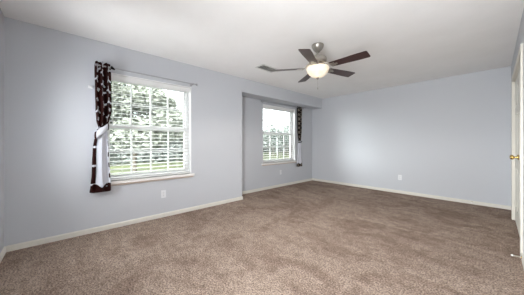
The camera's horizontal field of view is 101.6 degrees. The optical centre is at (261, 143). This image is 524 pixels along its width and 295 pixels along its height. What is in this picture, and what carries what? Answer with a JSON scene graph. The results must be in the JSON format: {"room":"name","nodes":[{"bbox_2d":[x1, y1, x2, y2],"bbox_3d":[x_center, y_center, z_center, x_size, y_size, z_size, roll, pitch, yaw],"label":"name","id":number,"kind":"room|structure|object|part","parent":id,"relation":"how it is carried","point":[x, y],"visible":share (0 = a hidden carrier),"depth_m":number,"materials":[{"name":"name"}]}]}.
{"room":"empty bedroom","nodes":[
{"label":"empty bedroom","id":0,"kind":"room"},
{"bbox_2d":[0,9,3,252],"bbox_3d":[-1.613,-0.091,0.952,0.150,2.440,4.264,0,0,-43],"label":"wall","id":1,"kind":"structure","parent":0,"point":[1,13],"depth_m":2.11,"materials":[{"name":"grey paint"}]},
{"bbox_2d":[0,246,5,262],"bbox_3d":[-1.775,1.097,1.249,0.014,0.062,2.626,0,0,-43],"label":"baseboard","id":2,"kind":"structure","parent":1,"relation":"attached to","point":[3,252],"depth_m":2.11,"materials":[{"name":"white paint"}]},
{"bbox_2d":[4,17,241,245],"bbox_3d":[-1.584,-0.091,3.308,3.081,2.440,0.150,0,0,-43],"label":"wall","id":3,"kind":"structure","parent":0,"point":[50,124],"depth_m":2.59,"materials":[{"name":"grey paint"}]},
{"bbox_2d":[6,196,242,251],"bbox_3d":[-1.519,1.097,3.256,3.079,0.062,0.014,0,0,-43],"label":"baseboard","id":4,"kind":"structure","parent":3,"relation":"attached to","point":[27,244],"depth_m":2.78,"materials":[{"name":"white paint"}]},
{"bbox_2d":[95,63,197,85],"bbox_3d":[-1.591,-0.973,3.127,1.355,0.046,0.104,0,0,-43],"label":"curtain rod","id":5,"kind":"object","parent":3,"relation":"attached to","point":[191,84],"visible":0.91,"depth_m":3.06,"materials":[{"name":"grey metal"}]},
{"bbox_2d":[89,61,114,192],"bbox_3d":[-2.009,-0.203,2.697,0.260,1.646,0.137,0,0,-43],"label":"curtain","id":6,"kind":"object","parent":5,"relation":"hanging from","point":[100,177],"visible":1,"depth_m":2.69,"materials":[{"name":"fabric"}]},
{"bbox_3d":[-2.030,0.206,2.686,0.216,0.826,0.089,0,0,-43],"label":"panel","id":7,"kind":"part","parent":6,"relation":"part of","materials":[{"name":"fabric"}]},
{"bbox_3d":[-2.008,-0.611,2.705,0.178,0.831,0.126,0,0,-43],"label":"printed panel","id":8,"kind":"part","parent":6,"relation":"part of","materials":[{"name":"fabric"}]},
{"bbox_2d":[107,73,194,185],"bbox_3d":[-1.661,-0.187,3.214,1.280,1.499,0.184,0,0,-43],"label":"window","id":9,"kind":"structure","parent":3,"relation":"in","point":[187,106],"depth_m":3.27,"materials":[{"name":"white plastic"}]},
{"bbox_3d":[-1.708,-0.543,3.265,1.088,0.684,0.022,0,0,-43],"label":"sash","id":10,"kind":"part","parent":9,"relation":"part of","materials":[{"name":"white plastic"}]},
{"bbox_3d":[-1.690,0.105,3.246,1.088,0.744,0.024,0,0,-43],"label":"sash","id":11,"kind":"part","parent":9,"relation":"part of","materials":[{"name":"white plastic"}]},
{"bbox_2d":[108,74,189,179],"bbox_3d":[-1.650,-0.213,3.202,1.156,1.418,0.068,0,0,-43],"label":"window blind","id":12,"kind":"object","parent":9,"relation":"attached to","point":[113,77],"visible":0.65,"depth_m":3.14,"materials":[{"name":"white plastic"}]},
{"bbox_3d":[-1.936,-0.191,2.950,0.002,1.349,0.052,0,0,-43],"label":"ladder cord","id":13,"kind":"part","parent":12,"relation":"part of","materials":[{"name":"white fabric"}]},
{"bbox_3d":[-1.654,0.486,3.207,1.156,0.018,0.046,0,0,-43],"label":"rail","id":14,"kind":"part","parent":12,"relation":"part of","materials":[{"name":"white plastic"}]},
{"bbox_3d":[-1.639,0.522,3.190,1.280,0.036,0.119,0,0,-43],"label":"sill","id":15,"kind":"part","parent":9,"relation":"part of","materials":[{"name":"white paint"}]},
{"bbox_2d":[161,190,165,197],"bbox_3d":[-1.508,0.776,3.269,0.072,0.116,0.009,0,0,-43],"label":"wall outlet","id":16,"kind":"object","parent":3,"relation":"attached to","point":[163,192],"visible":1,"depth_m":3.27,"materials":[{"name":"white plastic"}]},
{"bbox_2d":[0,180,523,294],"bbox_3d":[0.663,1.188,3.041,6.330,0.120,4.264,0,0,-43],"label":"floor","id":17,"kind":"structure","parent":0,"point":[312,237],"depth_m":2.21,"materials":[{"name":"carpet"}]},
{"bbox_2d":[0,0,523,98],"bbox_3d":[0.663,-1.387,3.041,6.330,0.150,4.264,0,0,-43],"label":"ceiling","id":18,"kind":"structure","parent":0,"point":[406,41],"depth_m":2.55,"materials":[{"name":"paint"}]},
{"bbox_2d":[255,64,276,72],"bbox_3d":[0.097,-1.306,3.733,0.400,0.011,0.210,0,0,-43],"label":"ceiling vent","id":19,"kind":"object","parent":18,"relation":"in","point":[264,67],"visible":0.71,"depth_m":3.69,"materials":[{"name":"silver metal"}]},
{"bbox_2d":[269,42,369,88],"bbox_3d":[0.775,-1.016,2.823,1.257,0.590,1.210,0,0,-43],"label":"ceiling fan","id":20,"kind":"object","parent":18,"relation":"hanging from","point":[317,69],"visible":1,"depth_m":2.75,"materials":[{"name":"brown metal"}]},
{"bbox_3d":[0.335,-1.004,2.917,0.459,0.006,0.136,0,11,9],"label":"blade","id":21,"kind":"part","parent":20,"relation":"part of","materials":[{"name":"brown wood"}]},
{"bbox_3d":[0.682,-1.004,3.260,0.136,0.006,0.459,-11,2,-8],"label":"blade","id":22,"kind":"part","parent":20,"relation":"part of","materials":[{"name":"brown wood"}]},
{"bbox_3d":[0.553,-1.004,2.482,0.136,0.006,0.459,12,6,27],"label":"blade","id":23,"kind":"part","parent":20,"relation":"part of","materials":[{"name":"brown wood"}]},
{"bbox_3d":[0.744,-0.943,2.849,0.294,0.138,0.294,0,0,-43],"label":"lamp shade","id":24,"kind":"part","parent":20,"relation":"part of","materials":[{"name":"beige glass"}]},
{"bbox_3d":[0.873,-1.032,2.726,0.193,0.087,0.085,0,-11,45],"label":"blade arm","id":25,"kind":"part","parent":20,"relation":"part of","materials":[{"name":"silver metal"}]},
{"bbox_3d":[1.115,-1.004,3.035,0.459,0.006,0.136,0,-11,-27],"label":"blade","id":26,"kind":"part","parent":20,"relation":"part of","materials":[{"name":"brown wood"}]},
{"bbox_3d":[1.035,-1.004,2.554,0.459,0.006,0.136,0,-11,45],"label":"blade","id":27,"kind":"part","parent":20,"relation":"part of","materials":[{"name":"brown wood"}]},
{"bbox_2d":[242,97,311,190],"bbox_3d":[0.407,-0.091,5.598,2.949,2.440,0.150,0,0,-43],"label":"wall","id":28,"kind":"structure","parent":0,"point":[255,175],"depth_m":5.11,"materials":[{"name":"grey paint"}]},
{"bbox_2d":[242,178,312,193],"bbox_3d":[0.457,1.097,5.533,2.935,0.062,0.014,0,0,-43],"label":"baseboard","id":29,"kind":"structure","parent":28,"relation":"attached to","point":[310,179],"depth_m":5.41,"materials":[{"name":"white paint"}]},
{"bbox_2d":[261,104,296,165],"bbox_3d":[0.431,-0.202,5.597,1.315,1.489,0.184,0,0,-43],"label":"window","id":30,"kind":"structure","parent":28,"relation":"in","point":[291,133],"depth_m":5.81,"materials":[{"name":"white plastic"}]},
{"bbox_3d":[0.402,0.086,5.629,1.123,0.744,0.024,0,0,-43],"label":"sash","id":31,"kind":"part","parent":30,"relation":"part of","materials":[{"name":"white plastic"}]},
{"bbox_3d":[0.384,-0.558,5.648,1.123,0.674,0.022,0,0,-43],"label":"sash","id":32,"kind":"part","parent":30,"relation":"part of","materials":[{"name":"white plastic"}]},
{"bbox_2d":[263,105,293,162],"bbox_3d":[0.442,-0.229,5.585,1.191,1.408,0.068,0,0,-43],"label":"window blind","id":33,"kind":"object","parent":30,"relation":"attached to","point":[264,106],"visible":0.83,"depth_m":5.51,"materials":[{"name":"white plastic"}]},
{"bbox_3d":[0.453,0.502,5.573,1.315,0.036,0.119,0,0,-43],"label":"sill","id":34,"kind":"part","parent":30,"relation":"part of","materials":[{"name":"white paint"}]},
{"bbox_3d":[0.392,-0.219,5.639,1.201,1.431,0.060,0,0,-43],"label":"frame","id":35,"kind":"part","parent":30,"relation":"part of","materials":[{"name":"white plastic"}]},
{"bbox_3d":[0.573,-0.993,5.594,1.670,0.045,0.079,0,0,-43],"label":"curtain rod","id":36,"kind":"object","parent":28,"relation":"attached to","visible":0},
{"bbox_2d":[296,106,301,166],"bbox_3d":[1.070,-0.185,6.031,0.244,1.689,0.088,0,0,-43],"label":"curtain","id":37,"kind":"object","parent":36,"relation":"hanging from","point":[299,109],"visible":0.99,"depth_m":6.01,"materials":[{"name":"fabric"}]},
{"bbox_3d":[1.068,0.299,6.034,0.246,0.721,0.063,0,0,-43],"label":"panel","id":38,"kind":"part","parent":37,"relation":"part of","materials":[{"name":"fabric"}]},
{"bbox_3d":[1.071,-0.537,6.035,0.212,0.984,0.080,0,0,-43],"label":"printed panel","id":39,"kind":"part","parent":37,"relation":"part of","materials":[{"name":"fabric"}]},
{"bbox_2d":[242,78,321,109],"bbox_3d":[0.573,-1.173,5.417,2.949,0.277,0.341,0,0,-43],"label":"wall header","id":40,"kind":"structure","parent":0,"point":[250,89],"depth_m":5.04,"materials":[{"name":"grey paint"}]},
{"bbox_2d":[312,66,510,205],"bbox_3d":[2.939,-0.091,5.131,0.150,2.440,4.264,0,0,-43],"label":"wall","id":41,"kind":"structure","parent":0,"point":[450,136],"depth_m":4.47,"materials":[{"name":"grey paint"}]},
{"bbox_2d":[312,178,510,209],"bbox_3d":[2.879,1.097,5.075,0.014,0.062,3.964,0,0,-43],"label":"baseboard","id":42,"kind":"structure","parent":41,"relation":"attached to","point":[314,179],"depth_m":4.47,"materials":[{"name":"white paint"}]},
{"bbox_2d":[511,8,523,252],"bbox_3d":[2.054,-0.091,1.526,6.030,2.440,0.150,0,0,-43],"label":"wall","id":43,"kind":"structure","parent":0,"point":[520,38],"depth_m":2.31,"materials":[{"name":"grey paint"}]},
{"bbox_2d":[509,72,518,232],"bbox_3d":[3.423,0.112,2.896,0.736,2.010,0.108,0,0,-43],"label":"door","id":44,"kind":"structure","parent":43,"relation":"in","point":[516,95],"depth_m":2.85,"materials":[{"name":"white paint"}]},
{"bbox_3d":[3.446,0.112,2.866,0.730,2.010,0.034,0,0,-43],"label":"panel","id":45,"kind":"part","parent":44,"relation":"part of","materials":[{"name":"white paint"}]},
{"bbox_2d":[512,43,522,257],"bbox_3d":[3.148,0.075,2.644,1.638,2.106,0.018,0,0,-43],"label":"door frame","id":46,"kind":"structure","parent":43,"relation":"attached to","point":[520,53],"depth_m":2.10,"materials":[{"name":"white paint"}]},
{"bbox_2d":[521,252,523,268],"bbox_3d":[1.168,1.097,0.824,3.746,0.062,0.014,0,0,-43],"label":"baseboard","id":47,"kind":"structure","parent":43,"relation":"attached to","point":[522,253],"depth_m":1.99,"materials":[{"name":"white paint"}]},
{"label":"outside","id":48,"kind":"structure","parent":0,"visible":0},
{"bbox_2d":[110,151,289,174],"bbox_3d":[-5.980,1.829,58.268,150.000,0.300,86.066,0,0,-43],"label":"ground","id":49,"kind":"structure","parent":48,"point":[280,154],"depth_m":16.14,"materials":[{"name":"green plant"}]},
{"bbox_2d":[110,139,182,163],"bbox_3d":[-9.386,-0.031,19.852,15.374,3.602,3.129,0,0,-43],"label":"hedge","id":50,"kind":"object","parent":49,"relation":"on","point":[177,144],"visible":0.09,"depth_m":19.03,"materials":[{"name":"green plant"}]},
{"bbox_2d":[110,81,183,172],"bbox_3d":[-6.411,-0.959,10.427,5.082,5.476,5.109,0,0,-43],"label":"shade tree","id":51,"kind":"object","parent":49,"relation":"on","point":[114,87],"visible":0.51,"depth_m":9.44,"materials":[{"name":"green plant"}]},
{"bbox_2d":[163,112,183,163],"bbox_3d":[-5.976,-0.391,16.292,3.401,4.339,3.288,0,0,13],"label":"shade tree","id":52,"kind":"object","parent":49,"relation":"on","point":[170,143],"visible":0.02,"depth_m":15.60,"materials":[{"name":"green plant"}]},
{"bbox_2d":[263,134,267,148],"bbox_3d":[-0.930,-0.384,26.356,2.857,4.324,2.982,0,0,-43],"label":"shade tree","id":53,"kind":"object","parent":49,"relation":"on","point":[264,135],"visible":0.08,"depth_m":25.89,"materials":[{"name":"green plant"}]},
{"bbox_2d":[263,123,279,153],"bbox_3d":[1.307,-0.752,34.364,3.284,5.061,3.440,0,0,22],"label":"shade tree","id":54,"kind":"object","parent":49,"relation":"on","point":[272,125],"visible":0.07,"depth_m":34.20,"materials":[{"name":"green plant"}]},
{"bbox_2d":[265,127,280,155],"bbox_3d":[1.477,-0.234,28.497,2.362,4.025,2.991,0,0,5],"label":"shade tree","id":55,"kind":"object","parent":49,"relation":"on","point":[272,129],"visible":0.43,"depth_m":27.78,"materials":[{"name":"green plant"}]},
{"bbox_2d":[263,142,289,151],"bbox_3d":[1.741,0.239,40.968,22.354,3.086,3.093,0,0,-43],"label":"hedge","id":56,"kind":"object","parent":49,"relation":"on","point":[266,148],"visible":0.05,"depth_m":40.98,"materials":[{"name":"green plant"}]},
{"bbox_2d":[279,125,289,154],"bbox_3d":[3.650,-0.393,30.440,2.832,4.342,2.930,0,0,-21],"label":"shade tree","id":57,"kind":"object","parent":49,"relation":"on","point":[286,138],"visible":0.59,"depth_m":29.95,"materials":[{"name":"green plant"}]}
]}

